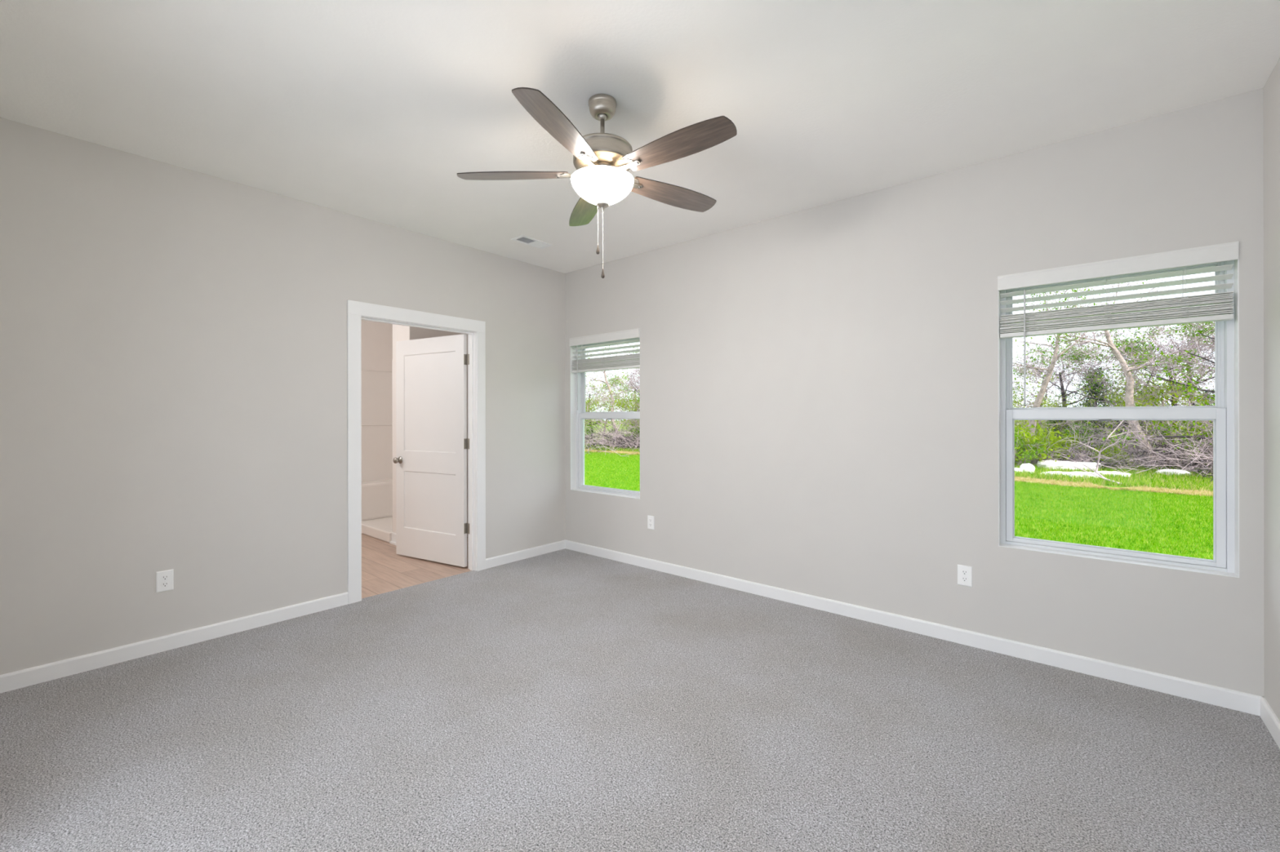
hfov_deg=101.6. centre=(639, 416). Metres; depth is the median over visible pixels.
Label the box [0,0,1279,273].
ceiling
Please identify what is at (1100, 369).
cedar tree
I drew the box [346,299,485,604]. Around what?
door frame
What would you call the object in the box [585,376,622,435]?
tree
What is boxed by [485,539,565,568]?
baseboard
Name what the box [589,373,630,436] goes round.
tree
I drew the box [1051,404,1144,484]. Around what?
fallen branch
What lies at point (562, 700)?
floor
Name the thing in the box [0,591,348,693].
baseboard
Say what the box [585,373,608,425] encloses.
tree
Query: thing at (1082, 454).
thicket
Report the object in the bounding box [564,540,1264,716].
baseboard
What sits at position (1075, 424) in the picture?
leafy shrub
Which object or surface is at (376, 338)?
wall
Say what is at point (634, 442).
thicket
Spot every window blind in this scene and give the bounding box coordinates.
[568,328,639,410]
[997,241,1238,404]
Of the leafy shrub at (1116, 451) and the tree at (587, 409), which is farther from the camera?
the tree at (587, 409)
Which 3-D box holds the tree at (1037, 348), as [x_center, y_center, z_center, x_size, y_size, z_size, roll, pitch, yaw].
[20.816,-0.893,26.954,6.137,5.748,6.358,0,0,6]
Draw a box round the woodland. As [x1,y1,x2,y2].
[585,420,1212,488]
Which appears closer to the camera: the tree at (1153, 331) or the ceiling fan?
the ceiling fan
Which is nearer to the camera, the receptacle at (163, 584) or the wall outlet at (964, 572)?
the receptacle at (163, 584)
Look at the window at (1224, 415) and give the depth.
2.51 m
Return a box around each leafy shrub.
[584,420,595,438]
[1014,420,1078,466]
[1014,426,1053,466]
[1035,424,1097,460]
[1055,422,1124,462]
[1086,441,1142,467]
[1149,421,1213,466]
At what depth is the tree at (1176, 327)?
19.81 m
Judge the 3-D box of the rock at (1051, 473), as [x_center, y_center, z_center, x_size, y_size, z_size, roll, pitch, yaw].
[12.237,1.663,15.014,0.626,0.160,1.153,0,0,-33]
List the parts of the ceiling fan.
blade, blade, blade arm, blade, blade arm, pull chain, lamp shade, pull chain, blade arm, blade arm, blade, blade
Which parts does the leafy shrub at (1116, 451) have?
stem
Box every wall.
[0,117,565,675]
[360,320,392,371]
[564,87,1264,697]
[1262,57,1279,720]
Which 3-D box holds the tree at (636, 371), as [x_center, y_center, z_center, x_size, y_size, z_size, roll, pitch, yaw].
[0.476,-0.929,27.321,6.517,5.892,6.290,0,0,-11]
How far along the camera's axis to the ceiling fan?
2.26 m
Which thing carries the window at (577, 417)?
in the wall at (819, 385)
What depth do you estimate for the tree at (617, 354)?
32.98 m
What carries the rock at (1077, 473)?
on the woodland
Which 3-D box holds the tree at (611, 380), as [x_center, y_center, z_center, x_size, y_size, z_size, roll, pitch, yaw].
[-0.229,-1.115,42.359,6.978,6.308,6.735,0,0,-7]
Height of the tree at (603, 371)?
7.302 m
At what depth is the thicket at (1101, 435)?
17.95 m
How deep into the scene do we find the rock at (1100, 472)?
14.85 m
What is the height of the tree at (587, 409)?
5.216 m
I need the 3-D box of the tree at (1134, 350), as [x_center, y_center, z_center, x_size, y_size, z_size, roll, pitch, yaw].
[19.779,-0.956,19.280,6.517,5.892,6.290,0,0,-1]
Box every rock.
[1014,467,1023,472]
[1019,463,1035,474]
[1036,460,1102,471]
[1040,471,1070,475]
[1064,471,1097,478]
[1093,471,1130,477]
[1155,469,1191,475]
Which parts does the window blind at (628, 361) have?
rail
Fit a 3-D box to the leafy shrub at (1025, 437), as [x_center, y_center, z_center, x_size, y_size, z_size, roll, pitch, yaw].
[13.433,0.897,18.157,2.484,1.730,2.499,0,0,-20]
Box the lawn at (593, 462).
[584,453,1213,559]
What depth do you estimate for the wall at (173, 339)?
3.02 m
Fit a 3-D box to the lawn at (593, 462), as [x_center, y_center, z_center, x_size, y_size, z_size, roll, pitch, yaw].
[-1.990,1.812,15.351,65.000,0.200,13.530,0,0,40]
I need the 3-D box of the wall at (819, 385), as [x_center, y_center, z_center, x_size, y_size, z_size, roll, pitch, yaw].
[1.043,0.136,3.810,4.782,3.143,0.170,0,0,40]
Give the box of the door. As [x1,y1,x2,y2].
[392,333,469,567]
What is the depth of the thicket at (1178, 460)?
14.83 m
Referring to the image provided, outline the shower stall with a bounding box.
[361,360,392,542]
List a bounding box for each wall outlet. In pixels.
[155,568,173,592]
[647,515,654,529]
[957,564,972,586]
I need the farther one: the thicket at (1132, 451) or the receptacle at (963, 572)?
the thicket at (1132, 451)
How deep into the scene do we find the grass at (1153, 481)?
14.01 m
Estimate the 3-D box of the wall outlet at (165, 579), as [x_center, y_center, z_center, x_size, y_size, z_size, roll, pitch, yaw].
[-2.668,0.922,2.933,0.008,0.115,0.072,0,0,40]
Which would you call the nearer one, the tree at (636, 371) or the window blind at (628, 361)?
the window blind at (628, 361)
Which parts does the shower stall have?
seat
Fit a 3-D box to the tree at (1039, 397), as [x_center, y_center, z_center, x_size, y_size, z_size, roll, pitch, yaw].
[15.360,-2.161,18.916,5.199,7.969,4.166,0,0,9]
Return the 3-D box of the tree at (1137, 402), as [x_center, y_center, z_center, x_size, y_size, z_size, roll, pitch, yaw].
[18.210,-0.535,17.766,4.329,4.637,3.760,0,0,-36]
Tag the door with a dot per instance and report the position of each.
(433, 443)
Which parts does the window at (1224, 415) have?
sash, sash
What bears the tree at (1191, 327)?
on the woodland
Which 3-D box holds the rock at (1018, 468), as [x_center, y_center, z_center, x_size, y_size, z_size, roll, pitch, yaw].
[11.419,1.654,15.910,0.498,0.221,0.464,0,0,30]
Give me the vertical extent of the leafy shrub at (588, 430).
1.956 m
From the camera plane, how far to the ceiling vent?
4.26 m
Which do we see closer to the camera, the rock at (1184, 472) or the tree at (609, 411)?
the rock at (1184, 472)
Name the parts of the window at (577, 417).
sash, sash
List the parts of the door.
knob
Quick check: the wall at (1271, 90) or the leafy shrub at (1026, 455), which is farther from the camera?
the leafy shrub at (1026, 455)
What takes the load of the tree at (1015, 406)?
on the woodland
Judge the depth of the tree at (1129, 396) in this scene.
17.39 m
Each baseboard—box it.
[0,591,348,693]
[389,532,395,545]
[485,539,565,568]
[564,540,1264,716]
[1260,697,1279,749]
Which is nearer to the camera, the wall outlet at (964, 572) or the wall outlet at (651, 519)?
the wall outlet at (964, 572)
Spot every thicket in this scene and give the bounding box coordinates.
[584,401,639,456]
[584,410,639,453]
[1015,396,1212,474]
[1016,420,1213,476]
[1016,422,1195,471]
[1057,420,1213,481]
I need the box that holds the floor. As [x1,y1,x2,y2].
[0,533,1279,851]
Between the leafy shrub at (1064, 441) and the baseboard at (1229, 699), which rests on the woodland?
the leafy shrub at (1064, 441)
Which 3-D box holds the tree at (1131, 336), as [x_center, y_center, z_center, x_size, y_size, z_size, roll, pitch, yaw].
[21.430,-0.957,21.985,5.141,5.506,4.465,0,0,4]
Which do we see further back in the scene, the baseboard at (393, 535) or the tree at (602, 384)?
the tree at (602, 384)
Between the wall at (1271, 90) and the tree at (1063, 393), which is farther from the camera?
the tree at (1063, 393)
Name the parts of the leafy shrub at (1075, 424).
stem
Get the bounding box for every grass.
[584,439,1213,491]
[584,448,1213,497]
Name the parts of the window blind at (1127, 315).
ladder cord, ladder cord, rail, ladder cord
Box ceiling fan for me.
[457,87,737,278]
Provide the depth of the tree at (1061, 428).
21.38 m
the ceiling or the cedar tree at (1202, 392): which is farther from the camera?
the cedar tree at (1202, 392)
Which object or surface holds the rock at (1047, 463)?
on the woodland
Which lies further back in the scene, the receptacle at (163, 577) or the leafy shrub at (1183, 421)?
the leafy shrub at (1183, 421)
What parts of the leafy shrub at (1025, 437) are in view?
stem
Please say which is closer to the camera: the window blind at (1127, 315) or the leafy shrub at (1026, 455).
the window blind at (1127, 315)
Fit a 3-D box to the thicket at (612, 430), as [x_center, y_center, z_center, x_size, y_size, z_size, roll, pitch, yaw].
[-1.110,0.973,30.212,8.414,3.343,9.549,0,0,45]
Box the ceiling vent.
[511,235,552,248]
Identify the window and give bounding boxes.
[570,337,639,498]
[998,241,1239,577]
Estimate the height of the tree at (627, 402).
4.927 m
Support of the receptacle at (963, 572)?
attached to the wall outlet at (964, 572)
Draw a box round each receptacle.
[160,574,168,580]
[160,582,168,587]
[960,569,968,575]
[960,576,968,582]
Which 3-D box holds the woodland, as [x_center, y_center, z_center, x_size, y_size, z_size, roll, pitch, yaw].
[100.559,1.674,124.961,320.000,0.190,286.300,0,0,40]
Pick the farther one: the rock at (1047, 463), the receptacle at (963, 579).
the rock at (1047, 463)
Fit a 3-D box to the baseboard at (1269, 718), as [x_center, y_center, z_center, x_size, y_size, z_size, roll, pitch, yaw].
[1.536,1.272,0.886,0.014,0.095,3.660,0,0,40]
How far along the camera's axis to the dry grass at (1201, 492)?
12.45 m
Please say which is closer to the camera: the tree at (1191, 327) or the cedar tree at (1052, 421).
the tree at (1191, 327)
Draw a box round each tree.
[584,372,619,429]
[585,344,638,434]
[585,354,639,429]
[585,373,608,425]
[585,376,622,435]
[588,346,639,445]
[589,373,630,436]
[594,371,639,438]
[604,368,639,435]
[1013,280,1147,460]
[1013,333,1143,443]
[1013,343,1124,439]
[1013,360,1076,442]
[1014,278,1195,468]
[1017,325,1214,450]
[1022,371,1099,440]
[1047,404,1071,439]
[1053,323,1214,462]
[1066,366,1124,452]
[1067,322,1214,462]
[1073,336,1203,447]
[1088,338,1214,462]
[1097,309,1214,474]
[1128,397,1164,455]
[1186,391,1214,425]
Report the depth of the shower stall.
6.70 m
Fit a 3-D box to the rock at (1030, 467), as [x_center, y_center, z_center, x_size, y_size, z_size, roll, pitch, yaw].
[11.713,1.596,15.748,0.370,0.400,0.407,0,0,20]
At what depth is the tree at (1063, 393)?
22.77 m

